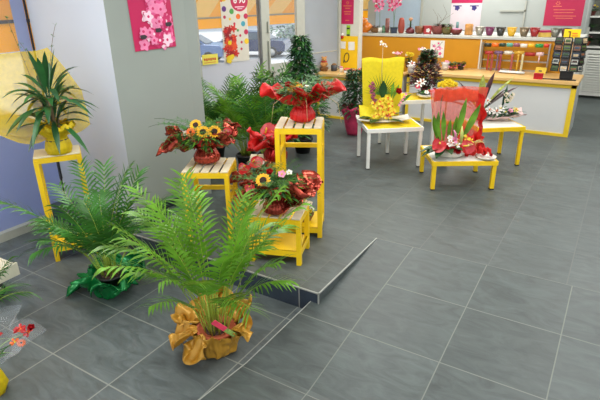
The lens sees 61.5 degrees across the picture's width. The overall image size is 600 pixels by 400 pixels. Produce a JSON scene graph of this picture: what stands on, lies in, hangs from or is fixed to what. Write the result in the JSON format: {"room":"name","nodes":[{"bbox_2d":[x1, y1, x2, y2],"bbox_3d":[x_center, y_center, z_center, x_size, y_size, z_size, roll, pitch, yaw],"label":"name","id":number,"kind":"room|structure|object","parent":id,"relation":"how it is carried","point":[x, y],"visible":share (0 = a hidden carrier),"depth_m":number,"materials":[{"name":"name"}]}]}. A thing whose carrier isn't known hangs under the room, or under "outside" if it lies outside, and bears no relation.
{"room":"plant shop","nodes":[
{"label":"plant shop","id":0,"kind":"room"},
{"bbox_2d":[0,0,35,52],"bbox_3d":[-4.643,-1.436,3.550,1.330,1.383,7.600,12,26,30],"label":"awning","id":1,"kind":"object","parent":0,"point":[8,43],"visible":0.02,"depth_m":6.28,"materials":[{"name":"orange fabric"}]},
{"bbox_2d":[26,0,135,217],"bbox_3d":[-2.196,-1.261,5.080,1.180,3.250,0.140,12,26,30],"label":"wall","id":2,"kind":"structure","parent":0,"point":[81,42],"depth_m":4.97,"materials":[{"name":"white paint"}]},
{"bbox_2d":[0,215,45,242],"bbox_3d":[-3.940,0.887,4.093,0.120,0.090,4.650,12,26,30],"label":"baseboard","id":3,"kind":"structure","parent":2,"relation":"attached to","point":[23,228],"depth_m":5.37,"materials":[{"name":"white wood"}]},
{"bbox_2d":[0,0,65,231],"bbox_3d":[-3.984,-0.578,3.501,0.080,3.250,4.650,12,26,30],"label":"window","id":4,"kind":"structure","parent":2,"relation":"in","point":[18,180],"depth_m":5.33,"materials":[{"name":"blue glass"}]},
{"bbox_2d":[51,207,376,303],"bbox_3d":[-1.060,0.266,5.236,3.529,0.114,1.109,12,26,30],"label":"trim","id":5,"kind":"structure","parent":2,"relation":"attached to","point":[355,258],"depth_m":4.22,"materials":[{"name":"metal"}]},
{"bbox_2d":[103,0,211,210],"bbox_3d":[-1.514,-1.393,5.122,0.323,3.060,0.967,19,30,40],"label":"wall pillar","id":6,"kind":"structure","parent":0,"point":[152,84],"depth_m":5.12,"materials":[{"name":"grey paint"}]},
{"bbox_2d":[127,0,175,51],"bbox_3d":[-1.420,-1.839,4.803,0.017,0.824,0.507,18,31,39],"label":"poster","id":7,"kind":"object","parent":6,"relation":"attached to","point":[152,26],"visible":1,"depth_m":4.85,"materials":[{"name":"pink paper"}]},
{"bbox_2d":[140,190,200,213],"bbox_3d":[-1.418,0.038,5.549,0.012,0.085,0.850,18,29,39],"label":"baseboard","id":8,"kind":"structure","parent":6,"relation":"attached to","point":[170,205],"depth_m":5.54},
{"bbox_2d":[0,229,330,399],"bbox_3d":[-0.232,1.792,2.004,8.900,0.120,4.700,12,26,30],"label":"floor","id":9,"kind":"structure","parent":0,"point":[82,345],"depth_m":3.68,"materials":[{"name":"tile"}]},
{"bbox_2d":[0,258,19,297],"bbox_3d":[-2.868,0.773,4.036,0.600,0.303,0.970,11,25,28],"label":"plant stand","id":10,"kind":"object","parent":9,"relation":"on","point":[13,270],"visible":0.77,"depth_m":4.21,"materials":[{"name":"paint"}]},
{"bbox_2d":[0,323,34,395],"bbox_3d":[-1.925,0.990,3.216,0.595,0.498,0.572,-15,26,-30],"label":"bouquet","id":11,"kind":"object","parent":9,"relation":"on","point":[4,380],"visible":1,"depth_m":3.16,"materials":[{"name":"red plant"}]},
{"bbox_2d":[0,255,42,303],"bbox_3d":[-2.401,0.757,3.705,0.935,0.571,0.851,-1,22,0],"label":"palm","id":12,"kind":"object","parent":9,"relation":"on","point":[5,289],"visible":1,"depth_m":3.83,"materials":[{"name":"green plant"}]},
{"bbox_2d":[33,145,97,261],"bbox_3d":[-2.232,0.030,4.846,0.400,1.042,0.300,-11,24,-22],"label":"plant stand","id":13,"kind":"object","parent":9,"relation":"on","point":[40,156],"visible":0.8,"depth_m":4.61,"materials":[{"name":"yellow paint"}]},
{"bbox_2d":[0,16,97,154],"bbox_3d":[-2.257,-0.941,4.293,0.856,1.174,1.032,16,28,35],"label":"dracaena","id":14,"kind":"object","parent":13,"relation":"on","point":[40,101],"visible":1,"depth_m":4.43,"materials":[{"name":"yellow paper"}]},
{"bbox_2d":[56,233,87,251],"bbox_3d":[-2.224,0.398,4.993,0.392,0.050,0.283,-11,24,-22],"label":"shelf","id":15,"kind":"object","parent":13,"relation":"attached to","point":[57,238],"depth_m":4.88,"materials":[{"name":"yellow paint"}]},
{"bbox_2d":[0,155,197,299],"bbox_3d":[-1.686,0.265,4.110,1.408,1.150,1.317,6,23,17],"label":"areca palm","id":16,"kind":"object","parent":9,"relation":"on","point":[101,284],"visible":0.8,"depth_m":4.18,"materials":[{"name":"green plant"}]},
{"bbox_2d":[104,265,126,285],"bbox_3d":[-1.617,0.698,4.330,0.262,0.180,0.262,12,26,30],"label":"pot","id":17,"kind":"object","parent":16,"relation":"on","point":[119,272],"depth_m":4.29,"materials":[{"name":"plastic"}]},
{"bbox_2d":[87,166,313,359],"bbox_3d":[-0.611,0.469,3.373,1.433,1.296,1.270,3,23,11],"label":"areca palm","id":18,"kind":"object","parent":9,"relation":"on","point":[214,316],"visible":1,"depth_m":3.42,"materials":[{"name":"plant"}]},
{"bbox_2d":[196,315,235,339],"bbox_3d":[-0.590,0.978,3.589,0.283,0.190,0.283,12,26,30],"label":"pot","id":19,"kind":"object","parent":18,"relation":"on","point":[216,334],"depth_m":3.51,"materials":[{"name":"plastic"}]},
{"bbox_2d":[194,0,203,99],"bbox_3d":[-2.312,-2.071,7.052,2.007,3.250,0.150,-19,29,-37],"label":"wall","id":20,"kind":"structure","parent":0,"point":[194,0],"depth_m":7.58,"materials":[{"name":"white paint"}]},
{"bbox_2d":[202,0,267,129],"bbox_3d":[-1.064,-2.583,7.990,1.272,3.060,0.100,-19,29,-37],"label":"window","id":21,"kind":"structure","parent":20,"relation":"in","point":[216,74],"depth_m":8.20,"materials":[{"name":"glass"}]},
{"bbox_2d":[202,54,217,64],"bbox_3d":[-1.389,-2.175,7.801,0.280,0.150,0.010,-19,29,-37],"label":"sign","id":22,"kind":"object","parent":21,"relation":"attached to","point":[208,59],"visible":1,"depth_m":7.79,"materials":[{"name":"yellow paper"}]},
{"bbox_2d":[204,57,215,62],"bbox_3d":[-1.390,-2.159,7.800,0.210,0.070,0.002,-19,29,-37],"label":"print","id":23,"kind":"object","parent":22,"relation":"attached to","point":[206,59],"depth_m":7.80},
{"bbox_2d":[220,0,249,63],"bbox_3d":[-1.016,-2.761,7.937,0.534,1.168,0.017,-19,29,-37],"label":"poster","id":24,"kind":"object","parent":21,"relation":"attached to","point":[234,16],"visible":1,"depth_m":7.97,"materials":[{"name":"white paper"}]},
{"bbox_2d":[51,95,599,399],"bbox_3d":[3.090,-0.609,7.410,9.500,0.290,10.948,12,26,30],"label":"floor","id":25,"kind":"structure","parent":0,"point":[540,218],"depth_m":4.22,"materials":[{"name":"tile"}]},
{"bbox_2d":[52,210,317,307],"bbox_3d":[-1.351,0.483,4.828,3.519,0.184,0.011,12,26,30],"label":"trim","id":26,"kind":"structure","parent":25,"relation":"attached to","point":[300,298],"depth_m":4.21,"materials":[{"name":"tile"}]},
{"bbox_2d":[181,157,239,240],"bbox_3d":[-0.837,-0.006,4.819,0.430,0.702,0.440,0,22,3],"label":"stool","id":27,"kind":"object","parent":25,"relation":"on","point":[230,165],"visible":0.61,"depth_m":4.63,"materials":[{"name":"yellow paint"}]},
{"bbox_2d":[150,114,248,164],"bbox_3d":[-0.904,-0.551,4.620,0.926,0.452,0.804,-7,23,-14],"label":"sunflower bouquet","id":28,"kind":"object","parent":27,"relation":"on","point":[206,138],"visible":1,"depth_m":4.54,"materials":[{"name":"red plant"}]},
{"bbox_2d":[201,74,256,157],"bbox_3d":[-1.138,-1.113,6.931,1.554,1.152,1.400,7,24,19],"label":"palm","id":29,"kind":"object","parent":25,"relation":"on","point":[207,112],"visible":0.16,"depth_m":6.67,"materials":[{"name":"green plant"}]},
{"bbox_2d":[216,148,224,157],"bbox_3d":[-1.179,-0.674,7.115,0.273,0.200,0.273,12,26,30],"label":"pot","id":30,"kind":"object","parent":29,"relation":"on","point":[221,150],"depth_m":7.04,"materials":[{"name":"plastic"}]},
{"bbox_2d":[202,61,289,164],"bbox_3d":[-0.742,-1.062,6.506,1.546,1.366,1.904,5,23,13],"label":"palm","id":31,"kind":"object","parent":25,"relation":"on","point":[243,156],"visible":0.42,"depth_m":6.46,"materials":[{"name":"green plant"}]},
{"bbox_2d":[236,151,255,164],"bbox_3d":[-0.712,-0.521,6.724,0.273,0.200,0.273,12,26,30],"label":"pot","id":32,"kind":"object","parent":31,"relation":"on","point":[243,157],"depth_m":6.63,"materials":[{"name":"plastic"}]},
{"bbox_2d":[199,301,310,399],"bbox_3d":[-0.616,1.210,3.172,0.010,0.121,2.320,16,28,35],"label":"trim","id":33,"kind":"structure","parent":25,"relation":"attached to","point":[310,301],"depth_m":3.53,"materials":[{"name":"metal"}]},
{"bbox_2d":[240,190,269,229],"bbox_3d":[-0.437,0.091,5.024,0.280,0.352,0.360,-1,22,1],"label":"stand","id":34,"kind":"object","parent":25,"relation":"on","point":[242,190],"visible":0.02,"depth_m":4.91,"materials":[{"name":"yellow paint"}]},
{"bbox_2d":[249,154,281,207],"bbox_3d":[-0.378,-0.214,5.554,0.340,0.512,0.340,-1,22,1],"label":"stand","id":35,"kind":"object","parent":25,"relation":"on","point":[252,155],"visible":0.18,"depth_m":5.52,"materials":[{"name":"yellow paint"}]},
{"bbox_2d":[245,121,302,162],"bbox_3d":[-0.267,-0.634,5.330,0.595,0.423,0.603,-1,22,0],"label":"bouquet","id":36,"kind":"object","parent":35,"relation":"on","point":[265,138],"visible":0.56,"depth_m":5.16,"materials":[{"name":"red plant"}]},
{"bbox_2d":[202,61,330,162],"bbox_3d":[-0.447,-1.107,6.613,1.653,1.359,1.695,-8,24,-17],"label":"palm","id":37,"kind":"object","parent":25,"relation":"on","point":[286,112],"visible":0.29,"depth_m":6.20,"materials":[{"name":"green plant"}]},
{"bbox_2d":[243,67,310,149],"bbox_3d":[-0.325,-1.133,6.825,0.957,1.242,0.953,-7,23,-14],"label":"leafy shrub","id":38,"kind":"object","parent":25,"relation":"on","point":[296,139],"visible":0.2,"depth_m":6.57,"materials":[{"name":"green plant"}]},
{"bbox_2d":[248,201,309,265],"bbox_3d":[-0.177,0.281,4.441,0.460,0.437,0.360,4,23,12],"label":"stand","id":39,"kind":"object","parent":25,"relation":"on","point":[289,243],"visible":0.49,"depth_m":4.32,"materials":[{"name":"yellow paint"}]},
{"bbox_2d":[229,156,323,215],"bbox_3d":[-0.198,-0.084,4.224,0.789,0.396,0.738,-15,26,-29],"label":"sunflower bouquet","id":40,"kind":"object","parent":39,"relation":"on","point":[267,183],"visible":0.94,"depth_m":4.13,"materials":[{"name":"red plant"}]},
{"bbox_2d":[254,232,307,256],"bbox_3d":[-0.176,0.387,4.481,0.452,0.050,0.343,4,23,12],"label":"shelf","id":41,"kind":"object","parent":39,"relation":"attached to","point":[285,245],"depth_m":4.40,"materials":[{"name":"yellow paint"}]},
{"bbox_2d":[274,117,323,237],"bbox_3d":[0.011,-0.217,4.808,0.420,1.072,0.420,1,22,5],"label":"stand","id":42,"kind":"object","parent":25,"relation":"on","point":[316,223],"visible":0.75,"depth_m":4.64,"materials":[{"name":"yellow paint"}]},
{"bbox_2d":[257,73,348,123],"bbox_3d":[0.078,-0.928,4.566,0.780,0.416,0.739,-19,28,-36],"label":"bouquet","id":43,"kind":"object","parent":42,"relation":"on","point":[303,95],"visible":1,"depth_m":4.48,"materials":[{"name":"red plant"}]},
{"bbox_2d":[283,211,323,232],"bbox_3d":[0.018,0.211,4.979,0.412,0.050,0.403,1,22,5],"label":"shelf","id":44,"kind":"object","parent":42,"relation":"attached to","point":[314,228],"depth_m":4.81,"materials":[{"name":"yellow paint"}]},
{"bbox_2d":[303,200,316,221],"bbox_3d":[0.034,0.079,4.910,0.268,0.246,0.250,-20,29,-38],"label":"arrangement","id":45,"kind":"object","parent":42,"relation":"on","point":[311,210],"visible":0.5,"depth_m":4.88,"materials":[{"name":"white plant"}]},
{"bbox_2d":[279,35,333,153],"bbox_3d":[0.036,-1.459,7.070,0.968,1.644,0.947,-1,22,0],"label":"tree","id":46,"kind":"object","parent":25,"relation":"on","point":[304,53],"visible":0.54,"depth_m":6.85,"materials":[{"name":"green plant"}]},
{"bbox_2d":[336,68,362,135],"bbox_3d":[0.899,-1.569,8.069,0.660,1.059,0.556,0,22,4],"label":"fig","id":47,"kind":"object","parent":25,"relation":"on","point":[350,110],"visible":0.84,"depth_m":7.98,"materials":[{"name":"green plant"}]},
{"bbox_2d":[315,68,406,119],"bbox_3d":[1.124,-1.933,9.268,1.490,0.810,0.800,12,26,30],"label":"counter","id":48,"kind":"object","parent":25,"relation":"on","point":[330,74],"depth_m":9.17,"materials":[{"name":"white wood"}]},
{"bbox_2d":[320,56,327,70],"bbox_3d":[0.442,-2.513,9.294,0.169,0.267,0.169,-1,22,0],"label":"basket","id":49,"kind":"object","parent":48,"relation":"on","point":[323,63],"visible":1,"depth_m":9.25,"materials":[{"name":"wicker"}]},
{"bbox_2d":[315,68,406,77],"bbox_3d":[1.118,-2.284,9.123,1.490,0.050,0.800,12,26,30],"label":"countertop","id":50,"kind":"structure","parent":48,"relation":"on","point":[329,73],"depth_m":9.05,"materials":[{"name":"brown wood"}]},
{"bbox_2d":[357,117,423,169],"bbox_3d":[1.192,-0.779,6.818,0.740,0.541,0.620,-3,22,-5],"label":"display table","id":51,"kind":"object","parent":25,"relation":"on","point":[410,125],"visible":0.85,"depth_m":6.57,"materials":[{"name":"white wood"}]},
{"bbox_2d":[356,40,410,123],"bbox_3d":[1.105,-1.517,6.540,0.736,1.034,0.480,-1,22,0],"label":"orchid arrangement","id":52,"kind":"object","parent":51,"relation":"on","point":[382,79],"visible":1,"depth_m":6.68,"materials":[{"name":"yellow plant"}]},
{"bbox_2d":[378,92,433,153],"bbox_3d":[1.548,-1.133,7.372,0.700,0.761,0.580,-2,22,-3],"label":"display table","id":53,"kind":"object","parent":25,"relation":"on","point":[414,98],"visible":0.34,"depth_m":7.18,"materials":[{"name":"white wood"}]},
{"bbox_2d":[406,49,443,91],"bbox_3d":[1.833,-1.852,7.273,0.588,0.631,0.571,19,30,40],"label":"maroon croton","id":54,"kind":"object","parent":53,"relation":"on","point":[424,59],"visible":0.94,"depth_m":7.20,"materials":[{"name":"plant"}]},
{"bbox_2d":[414,78,435,98],"bbox_3d":[1.734,-1.558,7.047,0.280,0.264,0.249,-14,26,-28],"label":"flower arrangement","id":55,"kind":"object","parent":53,"relation":"on","point":[422,94],"visible":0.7,"depth_m":7.01,"materials":[{"name":"white plant"}]},
{"bbox_2d":[417,93,429,98],"bbox_3d":[1.756,-1.462,7.088,0.230,0.055,0.230,-1,22,0],"label":"bowl","id":56,"kind":"object","parent":55,"relation":"on","point":[423,95],"depth_m":7.03,"materials":[{"name":"white ceramic"}]},
{"bbox_2d":[419,145,498,189],"bbox_3d":[1.893,-0.404,6.123,0.750,0.351,0.680,-1,22,1],"label":"display table","id":57,"kind":"object","parent":25,"relation":"on","point":[474,161],"visible":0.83,"depth_m":5.82,"materials":[{"name":"yellow paint"}]},
{"bbox_2d":[420,86,487,158],"bbox_3d":[1.797,-0.862,5.779,0.810,0.786,0.529,-1,22,0],"label":"arrangement","id":58,"kind":"object","parent":57,"relation":"on","point":[458,112],"visible":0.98,"depth_m":5.88,"materials":[{"name":"red fabric"}]},
{"bbox_2d":[441,144,464,157],"bbox_3d":[1.770,-0.572,5.963,0.360,0.085,0.360,-1,22,0],"label":"shell bowl","id":59,"kind":"object","parent":58,"relation":"on","point":[457,153],"depth_m":5.82,"materials":[{"name":"white ceramic"}]},
{"bbox_2d":[477,146,496,159],"bbox_3d":[2.147,-0.537,5.801,0.221,0.130,0.221,-1,22,0],"label":"dish","id":60,"kind":"object","parent":57,"relation":"on","point":[484,153],"visible":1,"depth_m":5.81,"materials":[{"name":"white ceramic"}]},
{"bbox_2d":[361,30,587,73],"bbox_3d":[3.086,-2.453,9.667,3.968,1.402,1.060,12,26,30],"label":"divider","id":61,"kind":"object","parent":25,"relation":"on","point":[461,47],"visible":0.3,"depth_m":9.05,"materials":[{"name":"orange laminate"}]},
{"bbox_2d":[362,17,371,31],"bbox_3d":[1.330,-3.502,10.070,0.269,0.290,0.202,-16,27,-32],"label":"bird ornament","id":62,"kind":"object","parent":61,"relation":"on","point":[366,25],"visible":0.88,"depth_m":10.01,"materials":[{"name":"orange ceramic"}]},
{"bbox_2d":[372,0,384,32],"bbox_3d":[1.538,-3.613,9.835,0.286,0.668,0.174,-1,22,0],"label":"potted orchid","id":63,"kind":"object","parent":61,"relation":"on","point":[382,3],"visible":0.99,"depth_m":9.75,"materials":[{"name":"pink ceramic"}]},
{"bbox_2d":[385,18,389,32],"bbox_3d":[1.706,-3.402,9.838,0.083,0.268,0.082,-1,22,0],"label":"striped vase","id":64,"kind":"object","parent":61,"relation":"on","point":[387,22],"visible":1,"depth_m":9.81,"materials":[{"name":"ceramic"}]},
{"bbox_2d":[386,0,401,32],"bbox_3d":[1.803,-3.584,9.671,0.324,0.731,0.157,-1,22,0],"label":"potted orchid","id":65,"kind":"object","parent":61,"relation":"on","point":[392,3],"visible":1,"depth_m":9.61,"materials":[{"name":"pink plant"}]},
{"bbox_2d":[398,18,404,32],"bbox_3d":[1.949,-3.353,9.694,0.127,0.281,0.126,-1,22,0],"label":"vase","id":66,"kind":"object","parent":61,"relation":"on","point":[401,25],"visible":0.98,"depth_m":9.65,"materials":[{"name":"red ceramic"}]},
{"bbox_2d":[405,18,414,33],"bbox_3d":[2.103,-3.322,9.603,0.183,0.287,0.181,-1,22,0],"label":"plant","id":67,"kind":"object","parent":61,"relation":"on","point":[409,30],"visible":1,"depth_m":9.58,"materials":[{"name":"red plant"}]},
{"bbox_2d":[423,25,431,33],"bbox_3d":[2.388,-3.195,9.465,0.142,0.146,0.129,-1,22,0],"label":"tin","id":68,"kind":"object","parent":61,"relation":"on","point":[427,29],"visible":0.99,"depth_m":9.41,"materials":[{"name":"red metal"}]},
{"bbox_2d":[430,40,444,57],"bbox_3d":[2.517,-2.774,9.265,0.260,0.300,0.009,12,26,30],"label":"print","id":69,"kind":"object","parent":61,"relation":"attached to","point":[434,43],"visible":0.67,"depth_m":9.25,"materials":[{"name":"white paper"}]},
{"bbox_2d":[431,5,451,33],"bbox_3d":[2.628,-3.330,9.301,0.392,0.513,0.262,-1,22,0],"label":"planter","id":70,"kind":"object","parent":61,"relation":"on","point":[437,29],"visible":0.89,"depth_m":9.28,"materials":[{"name":"red ceramic"}]},
{"bbox_2d":[441,23,452,34],"bbox_3d":[2.704,-3.142,9.269,0.256,0.189,0.253,-19,28,-37],"label":"pot","id":71,"kind":"object","parent":61,"relation":"on","point":[445,29],"visible":0.99,"depth_m":9.22,"materials":[{"name":"green ceramic"}]},
{"bbox_2d":[450,22,462,34],"bbox_3d":[2.848,-3.126,9.183,0.220,0.220,0.217,-1,22,0],"label":"bowl","id":72,"kind":"object","parent":61,"relation":"on","point":[455,31],"visible":1,"depth_m":9.14,"materials":[{"name":"ceramic"}]},
{"bbox_2d":[464,23,473,34],"bbox_3d":[3.039,-3.073,9.077,0.146,0.195,0.146,-1,22,0],"label":"jar","id":73,"kind":"object","parent":61,"relation":"on","point":[468,27],"visible":0.99,"depth_m":9.03,"materials":[{"name":"ceramic"}]},
{"bbox_2d":[475,26,484,34],"bbox_3d":[3.204,-3.013,8.991,0.173,0.145,0.173,-1,22,0],"label":"flower pot","id":74,"kind":"object","parent":61,"relation":"on","point":[479,29],"visible":0.98,"depth_m":8.95,"materials":[{"name":"silver metal"}]},
{"bbox_2d":[485,27,494,35],"bbox_3d":[3.350,-2.981,8.906,0.173,0.145,0.173,-1,22,0],"label":"flower pot","id":75,"kind":"object","parent":61,"relation":"on","point":[489,30],"visible":1,"depth_m":8.86,"materials":[{"name":"ceramic"}]},
{"bbox_2d":[496,27,505,35],"bbox_3d":[3.507,-2.946,8.814,0.173,0.145,0.173,-1,22,0],"label":"flower pot","id":76,"kind":"object","parent":61,"relation":"on","point":[500,30],"visible":1,"depth_m":8.76,"materials":[{"name":"grey ceramic"}]},
{"bbox_2d":[507,27,517,35],"bbox_3d":[3.662,-2.912,8.725,0.173,0.145,0.173,-1,22,0],"label":"flower pot","id":77,"kind":"object","parent":61,"relation":"on","point":[511,30],"visible":1,"depth_m":8.68,"materials":[{"name":"yellow ceramic"}]},
{"bbox_2d":[519,27,529,36],"bbox_3d":[3.833,-2.874,8.625,0.173,0.145,0.173,-1,22,0],"label":"flower pot","id":78,"kind":"object","parent":61,"relation":"on","point":[524,31],"visible":1,"depth_m":8.59,"materials":[{"name":"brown metal"}]},
{"bbox_2d":[530,27,539,36],"bbox_3d":[3.974,-2.843,8.543,0.173,0.145,0.173,-1,22,0],"label":"flower pot","id":79,"kind":"object","parent":61,"relation":"on","point":[534,31],"visible":1,"depth_m":8.50,"materials":[{"name":"red ceramic"}]},
{"bbox_2d":[538,30,550,36],"bbox_3d":[4.112,-2.794,8.470,0.173,0.105,0.124,-1,22,0],"label":"gift box","id":80,"kind":"object","parent":61,"relation":"on","point":[542,33],"visible":1,"depth_m":8.42,"materials":[{"name":"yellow cardboard"}]},
{"bbox_2d":[551,28,560,36],"bbox_3d":[4.248,-2.783,8.383,0.173,0.145,0.173,-1,22,0],"label":"flower pot","id":81,"kind":"object","parent":61,"relation":"on","point":[555,32],"visible":0.98,"depth_m":8.33,"materials":[{"name":"grey metal"}]},
{"bbox_2d":[405,66,583,136],"bbox_3d":[3.234,-1.747,8.663,2.700,0.855,0.840,12,26,30],"label":"counter","id":82,"kind":"object","parent":25,"relation":"on","point":[549,106],"depth_m":8.03,"materials":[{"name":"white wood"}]},
{"bbox_2d":[405,52,413,67],"bbox_3d":[1.990,-2.573,9.231,0.187,0.283,0.210,13,26,30],"label":"flowers","id":83,"kind":"object","parent":82,"relation":"on","point":[406,53],"visible":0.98,"depth_m":9.19,"materials":[{"name":"plant"}]},
{"bbox_2d":[406,66,583,85],"bbox_3d":[3.228,-2.119,8.510,2.700,0.050,0.840,12,26,30],"label":"countertop","id":84,"kind":"structure","parent":82,"relation":"on","point":[473,73],"depth_m":8.23,"materials":[{"name":"brown wood"}]},
{"bbox_2d":[479,41,551,72],"bbox_3d":[3.643,-2.422,8.574,1.080,0.487,0.120,12,26,30],"label":"rack","id":85,"kind":"object","parent":82,"relation":"on","point":[483,42],"visible":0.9,"depth_m":8.59,"materials":[{"name":"metal"}]},
{"bbox_2d":[514,51,524,70],"bbox_3d":[3.679,-2.337,8.516,0.157,0.351,0.072,12,26,30],"label":"roll","id":86,"kind":"object","parent":85,"relation":"hanging from","point":[517,53],"visible":0.95,"depth_m":8.47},
{"bbox_2d":[550,37,587,80],"bbox_3d":[4.066,-2.143,7.639,0.457,0.629,0.256,9,25,23],"label":"card stand","id":87,"kind":"object","parent":82,"relation":"on","point":[567,75],"visible":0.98,"depth_m":7.56,"materials":[{"name":"black plastic"}]},
{"bbox_2d":[563,29,580,37],"bbox_3d":[4.025,-2.429,7.468,0.220,0.190,0.016,11,25,27],"label":"price sign","id":88,"kind":"object","parent":87,"relation":"attached to","point":[573,33],"visible":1,"depth_m":7.45,"materials":[{"name":"yellow paper"}]},
{"bbox_2d":[477,118,525,165],"bbox_3d":[2.560,-0.787,6.794,0.620,0.526,0.580,-3,22,-4],"label":"display table","id":89,"kind":"object","parent":25,"relation":"on","point":[500,125],"visible":0.49,"depth_m":6.57,"materials":[{"name":"yellow paint"}]},
{"bbox_2d":[458,72,516,107],"bbox_3d":[2.455,-1.373,6.712,0.986,0.622,0.301,-1,22,0],"label":"cordyline","id":90,"kind":"object","parent":89,"relation":"on","point":[482,83],"visible":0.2,"depth_m":6.73,"materials":[{"name":"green plant"}]},
{"bbox_2d":[484,85,526,119],"bbox_3d":[2.703,-1.298,6.734,0.676,0.458,0.456,-1,22,0],"label":"lily arrangement","id":91,"kind":"object","parent":89,"relation":"on","point":[502,113],"visible":0.97,"depth_m":6.68,"materials":[{"name":"white plant"}]},
{"bbox_2d":[581,0,599,92],"bbox_3d":[6.605,-3.488,10.317,1.542,2.700,0.520,12,26,30],"label":"plant shelf","id":92,"kind":"object","parent":25,"relation":"on","point":[595,33],"visible":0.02,"depth_m":10.72,"materials":[{"name":"grey metal"}]},
{"bbox_2d":[341,0,362,68],"bbox_3d":[0.950,-3.236,9.485,0.430,3.060,0.140,12,26,30],"label":"wall","id":93,"kind":"structure","parent":0,"point":[356,28],"depth_m":9.38,"materials":[{"name":"beige paint"}]},
{"bbox_2d":[305,0,340,111],"bbox_3d":[0.399,-3.095,9.169,0.874,3.060,0.100,-19,29,-37],"label":"window","id":94,"kind":"structure","parent":93,"relation":"in","point":[322,17],"depth_m":9.21,"materials":[{"name":"grey glass"}]},
{"bbox_2d":[265,0,304,117],"bbox_3d":[-0.244,-2.841,8.633,0.875,3.000,0.100,-19,29,-37],"label":"door","id":95,"kind":"structure","parent":94,"relation":"attached to","point":[299,5],"depth_m":8.68,"materials":[{"name":"grey metal"}]},
{"bbox_2d":[341,0,353,23],"bbox_3d":[0.878,-3.514,9.318,0.250,0.500,0.005,12,26,30],"label":"poster","id":96,"kind":"object","parent":93,"relation":"attached to","point":[347,13],"visible":1,"depth_m":9.33,"materials":[{"name":"pink paper"}]},
{"bbox_2d":[340,36,357,68],"bbox_3d":[0.918,-2.799,9.581,0.375,0.600,0.024,12,26,30],"label":"notice board","id":97,"kind":"object","parent":93,"relation":"attached to","point":[348,58],"visible":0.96,"depth_m":9.58,"materials":[{"name":"yellow paper"}]},
{"bbox_2d":[437,79,457,87],"bbox_3d":[1.876,-1.007,6.565,0.267,1.131,0.275,6,23,16],"label":"flowers","id":98,"kind":"object","parent":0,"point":[446,83],"visible":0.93,"depth_m":6.30,"materials":[{"name":"plant"}]},
{"bbox_2d":[368,0,578,33],"bbox_3d":[3.437,-3.749,10.619,4.340,3.060,0.120,12,26,30],"label":"wall","id":99,"kind":"structure","parent":0,"point":[491,16],"depth_m":10.17,"materials":[{"name":"white paint"}]},
{"bbox_2d":[196,0,369,28],"bbox_3d":[0.370,-4.101,9.940,11.200,1.192,1.372,-19,29,-37],"label":"awning","id":100,"kind":"object","parent":99,"relation":"attached to","point":[208,11],"visible":0.12,"depth_m":9.72,"materials":[{"name":"orange fabric"}]},
{"bbox_2d":[375,0,423,29],"bbox_3d":[2.185,-4.318,11.126,1.100,2.150,0.028,12,26,30],"label":"window","id":101,"kind":"structure","parent":99,"relation":"in","point":[413,9],"depth_m":11.15,"materials":[{"name":"blue glass"}]},
{"bbox_2d":[450,0,482,29],"bbox_3d":[3.441,-3.902,10.467,0.625,0.720,0.006,12,26,30],"label":"poster","id":102,"kind":"object","parent":99,"relation":"attached to","point":[464,12],"visible":0.96,"depth_m":10.47,"materials":[{"name":"white paper"}]},
{"bbox_2d":[500,0,526,26],"bbox_3d":[4.209,-4.147,9.832,0.480,1.550,0.028,12,26,30],"label":"trim","id":103,"kind":"structure","parent":99,"relation":"attached to","point":[524,10],"depth_m":9.94,"materials":[{"name":"grey metal"}]},
{"bbox_2d":[543,0,585,25],"bbox_3d":[4.996,-3.703,9.502,0.660,0.800,0.005,12,26,30],"label":"poster","id":104,"kind":"object","parent":99,"relation":"attached to","point":[557,12],"visible":1,"depth_m":9.56,"materials":[{"name":"pink paper"}]},
{"bbox_2d":[553,1,574,18],"bbox_3d":[5.006,-3.593,9.540,0.420,0.307,0.002,12,26,30],"label":"print","id":105,"kind":"object","parent":104,"relation":"attached to","point":[561,9],"depth_m":9.55},
{"bbox_2d":[578,0,594,33],"bbox_3d":[5.771,-3.614,10.188,0.100,3.060,1.580,12,26,30],"label":"wall","id":106,"kind":"structure","parent":0,"point":[586,20],"depth_m":9.61,"materials":[{"name":"white paint"}]},
{"bbox_2d":[579,50,599,95],"bbox_3d":[6.152,-2.610,10.407,0.600,0.916,0.057,12,26,30],"label":"door","id":107,"kind":"structure","parent":106,"relation":"in","point":[590,83],"depth_m":10.47,"materials":[{"name":"white metal"}]},
{"label":"outside","id":108,"kind":"structure","parent":0,"visible":0},
{"bbox_2d":[0,18,367,196],"bbox_3d":[-24.564,-16.108,48.132,84.700,1.280,120.000,12,26,30],"label":"ground","id":109,"kind":"structure","parent":108,"point":[215,34],"depth_m":41.95,"materials":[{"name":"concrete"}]},
{"bbox_2d":[199,34,223,59],"bbox_3d":[-6.153,-8.397,27.969,4.243,1.450,1.810,2,23,7],"label":"car","id":110,"kind":"object","parent":109,"relation":"on","point":[207,46],"visible":0.25,"depth_m":27.06,"materials":[{"name":"paint"}]},
{"bbox_2d":[217,30,290,57],"bbox_3d":[-2.767,-9.351,30.134,4.242,1.450,1.810,4,23,11],"label":"car","id":111,"kind":"object","parent":109,"relation":"on","point":[278,45],"visible":0.43,"depth_m":29.27,"materials":[{"name":"blue paint"}]},
{"bbox_2d":[270,24,294,51],"bbox_3d":[-1.288,-10.519,33.100,3.020,1.898,3.041,2,23,7],"label":"shrub","id":112,"kind":"object","parent":109,"relation":"on","point":[271,27],"visible":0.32,"depth_m":32.64,"materials":[{"name":"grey plant"}]},
{"bbox_2d":[276,23,294,42],"bbox_3d":[-0.379,-11.812,36.060,3.165,1.788,3.109,-17,27,-34],"label":"shrub","id":113,"kind":"object","parent":109,"relation":"on","point":[293,26],"visible":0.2,"depth_m":35.96,"materials":[{"name":"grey plant"}]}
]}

